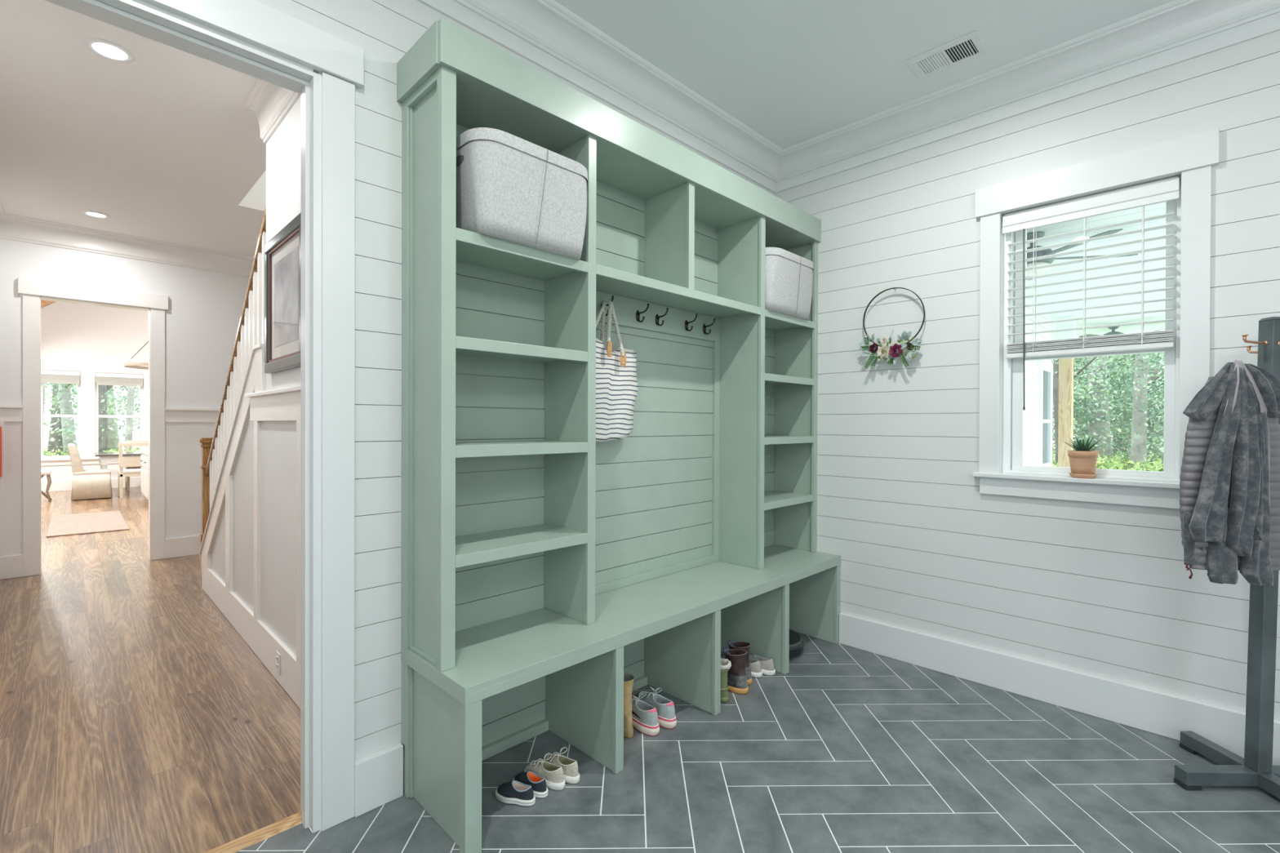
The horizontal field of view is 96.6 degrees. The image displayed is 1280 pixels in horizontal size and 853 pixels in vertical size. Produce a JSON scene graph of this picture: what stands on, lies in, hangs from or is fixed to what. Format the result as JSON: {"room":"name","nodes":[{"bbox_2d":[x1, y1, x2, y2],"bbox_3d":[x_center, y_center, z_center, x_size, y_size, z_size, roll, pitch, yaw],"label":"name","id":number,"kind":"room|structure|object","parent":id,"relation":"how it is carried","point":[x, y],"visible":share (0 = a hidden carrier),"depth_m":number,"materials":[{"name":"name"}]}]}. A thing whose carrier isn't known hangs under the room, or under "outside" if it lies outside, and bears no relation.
{"room":"mudroom","nodes":[
{"label":"mudroom","id":0,"kind":"room"},
{"bbox_2d":[40,301,148,481],"bbox_3d":[-9.819,-1.706,12.507,0.180,5.900,7.400,0,0,45],"label":"wall","id":1,"kind":"structure","parent":0,"point":[71,333],"depth_m":11.30,"materials":[{"name":"white paint"}]},
{"bbox_2d":[40,370,79,384],"bbox_3d":[-11.165,-0.947,10.976,0.040,0.235,0.550,0,0,45],"label":"window blind","id":2,"kind":"object","parent":1,"relation":"attached to","point":[68,377],"visible":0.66,"depth_m":10.96,"materials":[{"name":"white"}]},
{"bbox_2d":[40,380,80,458],"bbox_3d":[-11.254,-0.135,11.065,0.041,1.500,0.571,0,0,45],"label":"window","id":3,"kind":"structure","parent":1,"relation":"in","point":[78,415],"depth_m":11.18,"materials":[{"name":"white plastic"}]},
{"bbox_2d":[40,362,148,492],"bbox_3d":[-9.758,0.014,12.447,0.111,2.460,7.202,0,0,45],"label":"trim","id":4,"kind":"structure","parent":1,"relation":"attached to","point":[87,371],"depth_m":11.27,"materials":[{"name":"white paint"}]},
{"bbox_2d":[94,382,143,457],"bbox_3d":[-10.652,-0.136,11.669,0.041,1.500,0.736,0,0,45],"label":"window","id":5,"kind":"structure","parent":1,"relation":"in","point":[96,415],"depth_m":11.60,"materials":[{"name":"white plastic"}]},
{"bbox_2d":[95,373,143,386],"bbox_3d":[-10.564,-0.947,11.580,0.040,0.235,0.715,0,0,45],"label":"window blind","id":6,"kind":"object","parent":5,"relation":"attached to","point":[105,379],"visible":1,"depth_m":11.58,"materials":[{"name":"white"}]},
{"bbox_2d":[0,238,249,556],"bbox_3d":[-4.574,-0.245,5.732,0.130,3.071,2.800,0,0,45],"label":"wall","id":7,"kind":"structure","parent":0,"point":[202,316],"depth_m":5.61,"materials":[{"name":"white paint"}]},
{"bbox_2d":[0,404,22,579],"bbox_3d":[-5.365,0.555,4.824,0.041,1.472,0.195,0,0,45],"label":"trim","id":8,"kind":"structure","parent":7,"relation":"attached to","point":[11,566],"depth_m":4.82,"materials":[{"name":"white paint"}]},
{"bbox_2d":[17,276,168,577],"bbox_3d":[-5.013,0.007,5.273,0.169,2.568,0.992,0,0,45],"label":"door frame","id":9,"kind":"structure","parent":7,"relation":"in","point":[33,291],"depth_m":4.98,"materials":[{"name":"white paint"}]},
{"bbox_2d":[164,408,219,558],"bbox_3d":[-4.116,0.554,6.078,0.041,1.472,1.466,0,0,45],"label":"trim","id":10,"kind":"structure","parent":7,"relation":"attached to","point":[188,545],"depth_m":5.68,"materials":[{"name":"white paint"}]},
{"bbox_2d":[0,486,300,852],"bbox_3d":[-5.060,1.295,7.770,13.782,0.029,7.200,0,0,45],"label":"floor","id":11,"kind":"structure","parent":0,"point":[135,717],"depth_m":2.66,"materials":[{"name":"brown wood"}]},
{"bbox_2d":[41,469,52,502],"bbox_3d":[-10.034,0.991,9.421,0.400,0.529,0.448,0,0,45],"label":"stool","id":12,"kind":"object","parent":11,"relation":"on","point":[44,472],"visible":0.38,"depth_m":9.44,"materials":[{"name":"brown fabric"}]},
{"bbox_2d":[46,511,129,537],"bbox_3d":[-7.316,1.267,7.547,2.100,0.012,0.720,0,0,45],"label":"area rug","id":13,"kind":"object","parent":11,"relation":"on","point":[110,521],"visible":1,"depth_m":7.40,"materials":[{"name":"beige fabric"}]},
{"bbox_2d":[67,443,112,499],"bbox_3d":[-9.586,0.763,9.940,0.529,0.945,0.562,0,0,45],"label":"chair","id":14,"kind":"object","parent":11,"relation":"on","point":[89,483],"visible":1,"depth_m":9.74,"materials":[{"name":"beige fabric"}]},
{"bbox_2d":[93,451,142,469],"bbox_3d":[-9.203,0.874,11.127,1.070,0.754,2.090,0,0,45],"label":"dining table","id":15,"kind":"object","parent":11,"relation":"on","point":[104,457],"visible":0.25,"depth_m":10.25,"materials":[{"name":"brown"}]},
{"bbox_2d":[117,442,148,498],"bbox_3d":[-9.027,0.768,10.204,0.520,0.974,0.480,0,0,45],"label":"wooden chair","id":16,"kind":"object","parent":11,"relation":"on","point":[123,461],"visible":0.58,"depth_m":9.96,"materials":[{"name":"beige paint"}]},
{"bbox_2d":[117,468,141,474],"bbox_3d":[-9.045,0.798,10.221,0.470,0.054,0.460,0,0,45],"label":"cushion","id":17,"kind":"object","parent":16,"relation":"on","point":[121,471],"depth_m":10.02,"materials":[{"name":"white fabric"}]},
{"bbox_2d":[124,440,148,490],"bbox_3d":[-9.967,0.760,11.386,0.520,0.974,0.480,0,0,45],"label":"wooden chair","id":18,"kind":"object","parent":11,"relation":"on","point":[126,478],"visible":0.29,"depth_m":11.11,"materials":[{"name":"beige paint"}]},
{"bbox_2d":[139,449,148,500],"bbox_3d":[-7.918,0.835,9.519,1.280,0.854,0.595,0,0,45],"label":"sideboard","id":19,"kind":"object","parent":11,"relation":"on","point":[144,456],"visible":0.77,"depth_m":9.31,"materials":[{"name":"white wood"}]},
{"bbox_2d":[197,206,266,586],"bbox_3d":[-2.836,0.000,3.979,2.190,2.606,0.120,0,0,45],"label":"stair railing","id":20,"kind":"object","parent":11,"relation":"on","point":[251,330],"visible":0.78,"depth_m":3.89,"materials":[{"name":"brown wood"}]},
{"bbox_2d":[210,94,301,655],"bbox_3d":[-2.216,-0.227,3.383,3.553,3.071,0.110,0,0,45],"label":"wall","id":21,"kind":"structure","parent":0,"point":[283,148],"depth_m":3.04,"materials":[{"name":"white paint"}]},
{"bbox_2d":[199,342,300,709],"bbox_3d":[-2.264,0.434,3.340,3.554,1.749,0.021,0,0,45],"label":"trim","id":22,"kind":"structure","parent":21,"relation":"attached to","point":[286,406],"depth_m":3.26,"materials":[{"name":"white paint"}]},
{"bbox_2d":[244,385,300,397],"bbox_3d":[-1.662,-0.175,2.722,1.835,0.019,0.045,0,0,45],"label":"trim","id":23,"kind":"structure","parent":21,"relation":"attached to","point":[295,388],"depth_m":2.87,"materials":[{"name":"white paint"}]},
{"bbox_2d":[244,78,301,143],"bbox_3d":[-1.572,-1.662,2.592,1.520,0.190,0.100,0,0,45],"label":"trim","id":24,"kind":"structure","parent":21,"relation":"attached to","point":[270,103],"depth_m":2.95,"materials":[{"name":"white paint"}]},
{"bbox_2d":[275,650,280,675],"bbox_3d":[-1.846,1.206,2.906,0.076,0.106,0.008,0,0,45],"label":"wall outlet","id":25,"kind":"object","parent":21,"relation":"attached to","point":[277,655],"visible":1,"depth_m":2.89,"materials":[{"name":"white paint"}]},
{"bbox_2d":[264,212,301,373],"bbox_3d":[-1.761,-0.631,2.829,0.701,0.695,0.032,0,0,45],"label":"framed picture","id":26,"kind":"object","parent":21,"relation":"attached to","point":[282,251],"visible":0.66,"depth_m":2.85,"materials":[{"name":"grey metal"}]},
{"bbox_2d":[274,245,298,347],"bbox_3d":[-1.759,-0.630,2.831,0.440,0.435,0.002,0,0,45],"label":"print","id":27,"kind":"object","parent":26,"relation":"attached to","point":[286,266],"depth_m":2.81},
{"bbox_2d":[255,0,775,791],"bbox_3d":[-0.805,-0.217,2.191,0.130,3.071,4.700,0,0,45],"label":"wall","id":28,"kind":"structure","parent":0,"point":[386,30],"depth_m":1.99,"materials":[{"name":"white paint"}]},
{"bbox_2d":[44,0,364,852],"bbox_3d":[-1.489,0.022,1.505,0.190,2.593,1.383,0,0,45],"label":"door frame","id":29,"kind":"structure","parent":28,"relation":"in","point":[255,38],"depth_m":1.86,"materials":[{"name":"white paint"}]},
{"bbox_2d":[354,742,403,817],"bbox_3d":[-0.910,1.228,1.985,0.026,0.181,0.162,0,0,45],"label":"baseboard","id":30,"kind":"structure","parent":28,"relation":"attached to","point":[379,775],"depth_m":1.97,"materials":[{"name":"white paint"}]},
{"bbox_2d":[0,0,1173,257],"bbox_3d":[-1.040,-1.880,2.452,9.530,0.250,4.980,0,0,45],"label":"ceiling","id":31,"kind":"structure","parent":0,"point":[166,144],"depth_m":2.92,"materials":[{"name":"white paint"}]},
{"bbox_2d":[80,210,111,218],"bbox_3d":[-4.553,-1.773,4.771,0.180,0.006,0.180,0,0,45],"label":"recessed light","id":32,"kind":"object","parent":31,"relation":"in","point":[91,213],"visible":1,"depth_m":4.76,"materials":[{"name":"white paint"}]},
{"bbox_2d":[83,37,135,62],"bbox_3d":[-2.480,-1.757,2.668,0.180,0.006,0.180,0,0,45],"label":"recessed light","id":33,"kind":"object","parent":31,"relation":"in","point":[108,50],"visible":1,"depth_m":2.66,"materials":[{"name":"white paint"}]},
{"bbox_2d":[905,30,989,80],"bbox_3d":[1.449,-1.744,2.693,0.303,0.008,0.211,0,0,45],"label":"ceiling vent","id":34,"kind":"object","parent":31,"relation":"in","point":[968,47],"visible":1,"depth_m":2.69,"materials":[{"name":"white metal"}]},
{"bbox_2d":[235,632,1279,852],"bbox_3d":[0.698,1.344,0.696,4.275,0.030,4.700,0,0,45],"label":"floor","id":35,"kind":"structure","parent":0,"point":[850,749],"depth_m":2.09,"materials":[{"name":"grey tile"}]},
{"bbox_2d":[495,780,535,806],"bbox_3d":[-0.440,1.288,2.020,0.155,0.062,0.069,0,0,13],"label":"slip","id":36,"kind":"object","parent":35,"relation":"on","point":[514,792],"visible":1,"depth_m":1.99,"materials":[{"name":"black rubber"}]},
{"bbox_2d":[512,771,547,798],"bbox_3d":[-0.400,1.288,2.068,0.154,0.062,0.074,0,0,45],"label":"slip","id":37,"kind":"object","parent":35,"relation":"on","point":[538,783],"visible":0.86,"depth_m":2.04,"materials":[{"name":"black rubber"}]},
{"bbox_2d":[524,752,564,790],"bbox_3d":[-0.355,1.273,2.119,0.184,0.092,0.076,0,0,35],"label":"sneaker","id":38,"kind":"object","parent":35,"relation":"on","point":[553,774],"visible":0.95,"depth_m":2.09,"materials":[{"name":"beige fabric"}]},
{"bbox_2d":[545,746,579,784],"bbox_3d":[-0.304,1.273,2.159,0.182,0.092,0.078,0,0,45],"label":"sneaker","id":39,"kind":"object","parent":35,"relation":"on","point":[570,766],"visible":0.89,"depth_m":2.12,"materials":[{"name":"beige fabric"}]},
{"bbox_2d":[400,544,840,852],"bbox_3d":[0.183,1.053,2.768,0.469,0.530,2.488,0,0,45],"label":"storage bench","id":40,"kind":"object","parent":35,"relation":"on","point":[514,680],"visible":0.99,"depth_m":2.33,"materials":[{"name":"green paint"}]},
{"bbox_2d":[396,17,821,671],"bbox_3d":[0.131,-0.253,2.806,0.329,2.083,2.506,0,0,45],"label":"shelving unit","id":41,"kind":"object","parent":40,"relation":"on","point":[512,504],"visible":0.95,"depth_m":2.40,"materials":[{"name":"green paint"}]},
{"bbox_2d":[455,524,587,568],"bbox_3d":[-0.520,0.443,2.162,0.299,0.040,0.592,0,0,45],"label":"shelf","id":42,"kind":"object","parent":41,"relation":"attached to","point":[481,545],"depth_m":2.14,"materials":[{"name":"green paint"}]},
{"bbox_2d":[455,440,587,457],"bbox_3d":[-0.519,0.082,2.160,0.299,0.040,0.592,0,0,45],"label":"shelf","id":43,"kind":"object","parent":41,"relation":"attached to","point":[464,449],"depth_m":2.08,"materials":[{"name":"green paint"}]},
{"bbox_2d":[455,335,587,362],"bbox_3d":[-0.518,-0.277,2.159,0.299,0.040,0.592,0,0,45],"label":"shelf","id":44,"kind":"object","parent":41,"relation":"attached to","point":[468,349],"depth_m":2.14,"materials":[{"name":"green paint"}]},
{"bbox_2d":[456,127,587,259],"bbox_3d":[-0.457,-0.825,2.149,0.323,0.347,0.511,0,0,45],"label":"basket","id":45,"kind":"object","parent":41,"relation":"on","point":[511,188],"visible":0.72,"depth_m":1.99,"materials":[{"name":"grey fabric"}]},
{"bbox_2d":[456,227,588,279],"bbox_3d":[-0.517,-0.631,2.157,0.299,0.040,0.592,0,0,45],"label":"shelf","id":46,"kind":"object","parent":41,"relation":"attached to","point":[477,254],"depth_m":2.18,"materials":[{"name":"green paint"}]},
{"bbox_2d":[595,298,637,441],"bbox_3d":[-0.129,-0.263,2.629,0.107,0.663,0.365,0,0,45],"label":"tote bag","id":47,"kind":"object","parent":41,"relation":"hanging from","point":[616,382],"visible":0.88,"depth_m":2.64,"materials":[{"name":"fabric"}]},
{"bbox_2d":[595,263,760,317],"bbox_3d":[0.139,-0.634,2.815,0.299,0.040,1.199,0,0,45],"label":"shelf","id":48,"kind":"object","parent":41,"relation":"attached to","point":[626,288],"depth_m":2.79,"materials":[{"name":"green paint"}]},
{"bbox_2d":[764,490,813,510],"bbox_3d":[0.790,0.445,3.477,0.299,0.040,0.590,0,0,45],"label":"shelf","id":49,"kind":"object","parent":41,"relation":"attached to","point":[772,499],"depth_m":3.46,"materials":[{"name":"green paint"}]},
{"bbox_2d":[764,247,813,319],"bbox_3d":[0.806,-0.827,3.424,0.313,0.347,0.529,0,0,45],"label":"basket","id":50,"kind":"object","parent":41,"relation":"on","point":[788,276],"visible":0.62,"depth_m":3.27,"materials":[{"name":"grey fabric"}]},
{"bbox_2d":[764,435,813,444],"bbox_3d":[0.791,0.080,3.475,0.299,0.040,0.590,0,0,45],"label":"shelf","id":51,"kind":"object","parent":41,"relation":"attached to","point":[769,439],"depth_m":3.42,"materials":[{"name":"green paint"}]},
{"bbox_2d":[764,373,814,385],"bbox_3d":[0.792,-0.278,3.474,0.299,0.040,0.590,0,0,45],"label":"shelf","id":52,"kind":"object","parent":41,"relation":"attached to","point":[770,379],"depth_m":3.42,"materials":[{"name":"green paint"}]},
{"bbox_2d":[764,309,814,330],"bbox_3d":[0.793,-0.633,3.472,0.299,0.040,0.590,0,0,45],"label":"shelf","id":53,"kind":"object","parent":41,"relation":"attached to","point":[774,321],"depth_m":3.48,"materials":[{"name":"green paint"}]},
{"bbox_2d":[623,673,634,737],"bbox_3d":[-0.106,1.198,2.520,0.091,0.240,0.259,0,0,-30],"label":"boot","id":54,"kind":"object","parent":35,"relation":"on","point":[628,679],"visible":0.38,"depth_m":2.42,"materials":[{"name":"brown leather"}]},
{"bbox_2d":[631,693,659,736],"bbox_3d":[-0.012,1.252,2.539,0.280,0.132,0.108,0,0,45],"label":"shoe","id":55,"kind":"object","parent":35,"relation":"on","point":[644,715],"visible":0.75,"depth_m":2.45,"materials":[{"name":"grey fabric"}]},
{"bbox_2d":[631,686,676,728],"bbox_3d":[0.065,1.245,2.596,0.280,0.146,0.108,0,0,45],"label":"shoe","id":56,"kind":"object","parent":35,"relation":"on","point":[667,718],"visible":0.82,"depth_m":2.51,"materials":[{"name":"grey fabric"}]},
{"bbox_2d":[720,657,731,702],"bbox_3d":[0.354,1.226,2.792,0.199,0.184,0.108,0,0,45],"label":"boot","id":57,"kind":"object","parent":35,"relation":"on","point":[726,664],"visible":0.4,"depth_m":2.73,"materials":[{"name":"green rubber"}]},
{"bbox_2d":[723,647,748,694],"bbox_3d":[0.429,1.220,2.905,0.274,0.195,0.106,0,0,45],"label":"boot","id":58,"kind":"object","parent":35,"relation":"on","point":[737,682],"visible":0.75,"depth_m":2.82,"materials":[{"name":"brown leather"}]},
{"bbox_2d":[723,640,751,684],"bbox_3d":[0.467,1.220,3.004,0.274,0.195,0.106,0,0,45],"label":"boot","id":59,"kind":"object","parent":35,"relation":"on","point":[744,646],"visible":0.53,"depth_m":2.92,"materials":[{"name":"brown leather"}]},
{"bbox_2d":[720,655,762,677],"bbox_3d":[0.538,1.276,3.080,0.268,0.082,0.092,0,0,45],"label":"shoe","id":60,"kind":"object","parent":35,"relation":"on","point":[755,665],"visible":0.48,"depth_m":2.99,"materials":[{"name":"grey fabric"}]},
{"bbox_2d":[749,654,775,675],"bbox_3d":[0.612,1.276,3.106,0.268,0.082,0.092,0,0,45],"label":"shoe","id":61,"kind":"object","parent":35,"relation":"on","point":[766,664],"visible":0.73,"depth_m":3.02,"materials":[{"name":"grey fabric"}]},
{"bbox_2d":[789,629,804,657],"bbox_3d":[0.788,1.275,3.365,0.342,0.086,0.336,0,0,45],"label":"robot vacuum","id":62,"kind":"object","parent":35,"relation":"on","point":[796,642],"visible":0.26,"depth_m":3.26,"materials":[{"name":"grey plastic"}]},
{"bbox_2d":[1173,316,1279,799],"bbox_3d":[2.278,0.464,2.096,0.442,1.728,0.438,0,0,45],"label":"coat rack","id":63,"kind":"object","parent":35,"relation":"on","point":[1256,769],"visible":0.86,"depth_m":2.08,"materials":[{"name":"metal"}]},
{"bbox_2d":[1179,359,1279,586],"bbox_3d":[2.082,0.154,1.977,0.397,0.776,0.126,0,0,-2],"label":"jacket","id":64,"kind":"object","parent":63,"relation":"hanging from","point":[1229,477],"visible":1,"depth_m":1.95,"materials":[{"name":"grey fabric"}]},
{"bbox_2d":[775,30,1279,720],"bbox_3d":[2.398,-0.208,2.431,4.330,3.071,0.160,0,0,45],"label":"wall","id":65,"kind":"structure","parent":0,"point":[1100,589],"depth_m":2.90,"materials":[{"name":"white paint"}]},
{"bbox_2d":[417,0,1279,193],"bbox_3d":[0.734,-1.642,0.657,4.200,0.198,4.700,0,0,45],"label":"trim","id":66,"kind":"structure","parent":65,"relation":"attached to","point":[546,33],"depth_m":2.70,"materials":[{"name":"white paint"}]},
{"bbox_2d":[858,287,924,368],"bbox_3d":[1.419,-0.555,3.226,0.358,0.458,0.093,0,0,45],"label":"wreath","id":67,"kind":"object","parent":65,"relation":"attached to","point":[905,336],"visible":1,"depth_m":3.21,"materials":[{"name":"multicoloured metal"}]},
{"bbox_2d":[869,342,878,352],"bbox_3d":[1.342,-0.452,3.278,0.056,0.057,0.031,0,0,45],"label":"flower","id":68,"kind":"object","parent":67,"relation":"on","point":[874,345],"depth_m":3.28,"materials":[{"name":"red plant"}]},
{"bbox_2d":[839,613,1279,765],"bbox_3d":[2.540,1.238,2.159,3.730,0.181,0.026,0,0,45],"label":"baseboard","id":69,"kind":"structure","parent":65,"relation":"attached to","point":[1155,712],"depth_m":2.69,"materials":[{"name":"white paint"}]},
{"bbox_2d":[972,127,1219,509],"bbox_3d":[2.097,-0.436,2.691,0.890,1.567,0.196,0,0,45],"label":"window","id":70,"kind":"structure","parent":65,"relation":"in","point":[1002,471],"depth_m":2.59,"materials":[{"name":"white paint"}]},
{"bbox_2d":[1062,436,1103,478],"bbox_3d":[2.070,0.141,2.662,0.165,0.195,0.166,0,0,45],"label":"potted succulent","id":71,"kind":"object","parent":70,"relation":"on","point":[1082,461],"visible":1,"depth_m":2.63,"materials":[{"name":"ceramic"}]},
{"bbox_2d":[1002,176,1179,409],"bbox_3d":[2.080,-0.576,2.673,0.649,0.993,0.072,0,0,45],"label":"window blind","id":72,"kind":"object","parent":70,"relation":"attached to","point":[1167,189],"visible":1,"depth_m":2.64,"materials":[{"name":"white"}]},
{"bbox_2d":[1023,298,1053,466],"bbox_3d":[3.839,0.044,7.742,2.620,2.970,1.720,0,0,45],"label":"wall","id":73,"kind":"structure","parent":0,"point":[1030,449],"depth_m":6.60,"materials":[{"name":"white paint"}]},
{"bbox_2d":[1035,360,1053,466],"bbox_3d":[5.010,-0.115,7.056,0.046,1.380,0.721,0,0,45],"label":"window","id":74,"kind":"structure","parent":73,"relation":"in","point":[1045,375],"depth_m":7.09,"materials":[{"name":"white wood"}]},
{"bbox_2d":[1067,450,1098,474],"bbox_3d":[2.069,0.171,2.663,0.115,0.116,0.115,0,0,45],"label":"pot","id":75,"kind":"object","parent":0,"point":[1082,462],"depth_m":2.62,"materials":[{"name":"ceramic"}]},
{"bbox_2d":[1026,201,1165,339],"bbox_3d":[5.071,-1.456,6.147,6.602,0.050,8.883,0,0,45],"label":"ceiling","id":76,"kind":"structure","parent":0,"point":[1157,209],"depth_m":5.45,"materials":[{"name":"white"}]},
{"bbox_2d":[1026,228,1137,279],"bbox_3d":[2.898,-1.279,4.283,1.235,0.300,1.282,0,0,45],"label":"ceiling fan","id":77,"kind":"object","parent":76,"relation":"hanging from","point":[1039,234],"visible":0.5,"depth_m":4.14,"materials":[{"name":"grey metal"}]},
{"bbox_2d":[1079,325,1160,337],"bbox_3d":[6.683,-1.283,8.096,1.258,0.300,1.275,0,0,45],"label":"ceiling fan","id":78,"kind":"object","parent":76,"relation":"hanging from","point":[1113,328],"visible":0.29,"depth_m":7.98,"materials":[{"name":"grey metal"}]},
{"bbox_3d":[-6.837,-2.659,9.536,8.750,3.110,7.400,0,0,45],"label":"ceiling","id":79,"kind":"structure","parent":0,"visible":0},
{"bbox_2d":[40,299,56,308],"bbox_3d":[-8.513,-2.636,11.205,0.180,2.828,6.750,0,0,45],"label":"ceiling beam","id":80,"kind":"structure","parent":79,"relation":"attached to","point":[43,303],"depth_m":9.60,"materials":[{"name":"brown wood"}]},
{"bbox_2d":[124,341,148,369],"bbox_3d":[-8.831,-2.287,10.604,1.140,2.415,1.140,0,0,45],"label":"chandelier","id":81,"kind":"object","parent":79,"relation":"hanging from","point":[129,364],"visible":0.32,"depth_m":10.13,"materials":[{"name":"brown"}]},
{"bbox_3d":[5.047,1.590,6.146,6.600,0.100,8.840,0,0,45],"label":"floor","id":82,"kind":"structure","parent":0,"visible":0},
{"bbox_2d":[1056,315,1075,467],"bbox_3d":[5.600,0.051,7.498,0.180,2.969,0.180,0,0,45],"label":"porch post","id":83,"kind":"object","parent":82,"relation":"on","point":[1065,428],"visible":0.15,"depth_m":7.45,"materials":[{"name":"brown wood"}]},
{"bbox_3d":[-3.702,-0.230,2.945,5.040,3.071,0.120,0,0,45],"label":"wall","id":84,"kind":"structure","parent":0,"visible":0},
{"bbox_2d":[0,426,1,477],"bbox_3d":[-5.370,0.212,4.744,0.058,0.420,0.072,0,0,45],"label":"canvas","id":85,"kind":"object","parent":84,"relation":"attached to","point":[0,427],"visible":1,"depth_m":4.75,"materials":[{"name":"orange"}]},
{"bbox_2d":[0,196,253,276],"bbox_3d":[-2.741,-1.672,3.906,5.030,0.190,2.600,0,0,45],"label":"trim","id":86,"kind":"structure","parent":84,"relation":"attached to","point":[12,227],"depth_m":5.29,"materials":[{"name":"white paint"}]},
{"label":"outside","id":87,"kind":"structure","parent":0,"visible":0},
{"bbox_2d":[42,440,1128,469],"bbox_3d":[0.871,1.720,14.425,135.000,0.001,135.000,0,0,45],"label":"ground","id":88,"kind":"structure","parent":87,"point":[45,443],"depth_m":41.39,"materials":[{"name":"green plant"}]},
{"bbox_2d":[42,382,77,436],"bbox_3d":[-17.579,-4.427,17.976,8.592,12.178,4.875,0,0,-34],"label":"tree","id":89,"kind":"object","parent":88,"relation":"on","point":[43,384],"visible":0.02,"depth_m":17.93,"materials":[{"name":"green plant"}]},
{"bbox_2d":[44,383,138,453],"bbox_3d":[-21.359,-4.689,21.598,6.409,12.756,6.020,0,0,-28],"label":"tree","id":90,"kind":"object","parent":88,"relation":"on","point":[64,404],"visible":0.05,"depth_m":21.09,"materials":[{"name":"green plant"}]},
{"bbox_2d":[43,382,140,452],"bbox_3d":[-18.877,-4.432,20.056,6.304,12.176,6.876,0,0,28],"label":"tree","id":91,"kind":"object","parent":88,"relation":"on","point":[103,437],"visible":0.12,"depth_m":19.68,"materials":[{"name":"green plant"}]},
{"bbox_2d":[43,383,140,455],"bbox_3d":[-26.957,-7.236,27.366,10.311,18.142,9.533,0,0,-19],"label":"tree","id":92,"kind":"object","parent":88,"relation":"on","point":[53,420],"visible":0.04,"depth_m":26.38,"materials":[{"name":"green plant"}]},
{"bbox_2d":[49,386,140,435],"bbox_3d":[-21.305,-6.709,25.542,8.825,17.047,9.626,0,0,-12],"label":"tree","id":93,"kind":"object","parent":88,"relation":"on","point":[115,387],"visible":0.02,"depth_m":24.42,"materials":[{"name":"green plant"}]},
{"bbox_2d":[50,383,140,452],"bbox_3d":[-16.151,-4.420,17.350,8.592,12.178,4.875,0,0,40],"label":"tree","id":94,"kind":"object","parent":88,"relation":"on","point":[131,389],"visible":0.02,"depth_m":18.49,"materials":[{"name":"green plant"}]},
{"bbox_2d":[51,386,140,452],"bbox_3d":[-27.588,-6.874,29.680,8.210,17.394,8.740,0,0,33],"label":"tree","id":95,"kind":"object","parent":88,"relation":"on","point":[112,445],"visible":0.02,"depth_m":29.20,"materials":[{"name":"green plant"}]},
{"bbox_2d":[1052,355,1133,459],"bbox_3d":[21.287,-6.404,25.821,9.570,18.642,11.797,0,0,-4],"label":"tree","id":96,"kind":"object","parent":88,"relation":"on","point":[1117,441],"visible":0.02,"depth_m":25.73,"materials":[{"name":"green plant"}]},
{"bbox_2d":[1052,448,1160,470],"bbox_3d":[10.716,1.249,13.212,2.821,1.380,2.772,0,0,-4],"label":"shrub","id":97,"kind":"object","parent":88,"relation":"on","point":[1112,460],"visible":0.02,"depth_m":12.97,"materials":[{"name":"green plant"}]},
{"bbox_2d":[1051,353,1164,466],"bbox_3d":[13.727,-4.591,16.040,7.337,14.292,9.044,0,0,38],"label":"tree","id":98,"kind":"object","parent":88,"relation":"on","point":[1099,428],"visible":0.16,"depth_m":15.49,"materials":[{"name":"green plant"}]},
{"bbox_2d":[1052,352,1164,469],"bbox_3d":[12.220,-3.493,12.506,4.878,10.511,8.040,0,0,-8],"label":"tree","id":99,"kind":"object","parent":88,"relation":"on","point":[1139,446],"visible":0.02,"depth_m":13.40,"materials":[{"name":"green plant"}]},
{"bbox_2d":[1052,352,1164,467],"bbox_3d":[16.660,-4.333,17.639,7.018,13.671,8.651,0,0,20],"label":"tree","id":100,"kind":"object","parent":88,"relation":"on","point":[1153,422],"visible":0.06,"depth_m":17.61,"materials":[{"name":"green plant"}]},
{"bbox_2d":[1052,352,1164,455],"bbox_3d":[15.815,-4.780,20.118,10.156,13.277,6.161,0,0,-45],"label":"tree","id":101,"kind":"object","parent":88,"relation":"on","point":[1125,356],"visible":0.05,"depth_m":19.73,"materials":[{"name":"green plant"}]},
{"bbox_2d":[1053,457,1164,471],"bbox_3d":[9.678,1.255,11.032,2.772,1.380,2.821,0,0,2],"label":"shrub","id":102,"kind":"object","parent":88,"relation":"on","point":[1148,466],"visible":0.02,"depth_m":10.92,"materials":[{"name":"green plant"}]},
{"bbox_2d":[1053,352,1164,465],"bbox_3d":[9.735,-3.730,13.049,6.020,10.905,5.786,0,0,39],"label":"tree","id":103,"kind":"object","parent":88,"relation":"on","point":[1055,380],"visible":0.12,"depth_m":12.39,"materials":[{"name":"green plant"}]},
{"bbox_2d":[1095,449,1163,469],"bbox_3d":[12.335,1.249,14.516,2.821,1.380,2.772,0,0,17],"label":"shrub","id":104,"kind":"object","parent":88,"relation":"on","point":[1123,460],"visible":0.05,"depth_m":14.27,"materials":[{"name":"green plant"}]},
{"bbox_2d":[1096,456,1163,471],"bbox_3d":[8.928,1.254,10.660,2.821,1.380,2.772,0,0,34],"label":"shrub","id":105,"kind":"object","parent":88,"relation":"on","point":[1110,465],"visible":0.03,"depth_m":10.45,"materials":[{"name":"green plant"}]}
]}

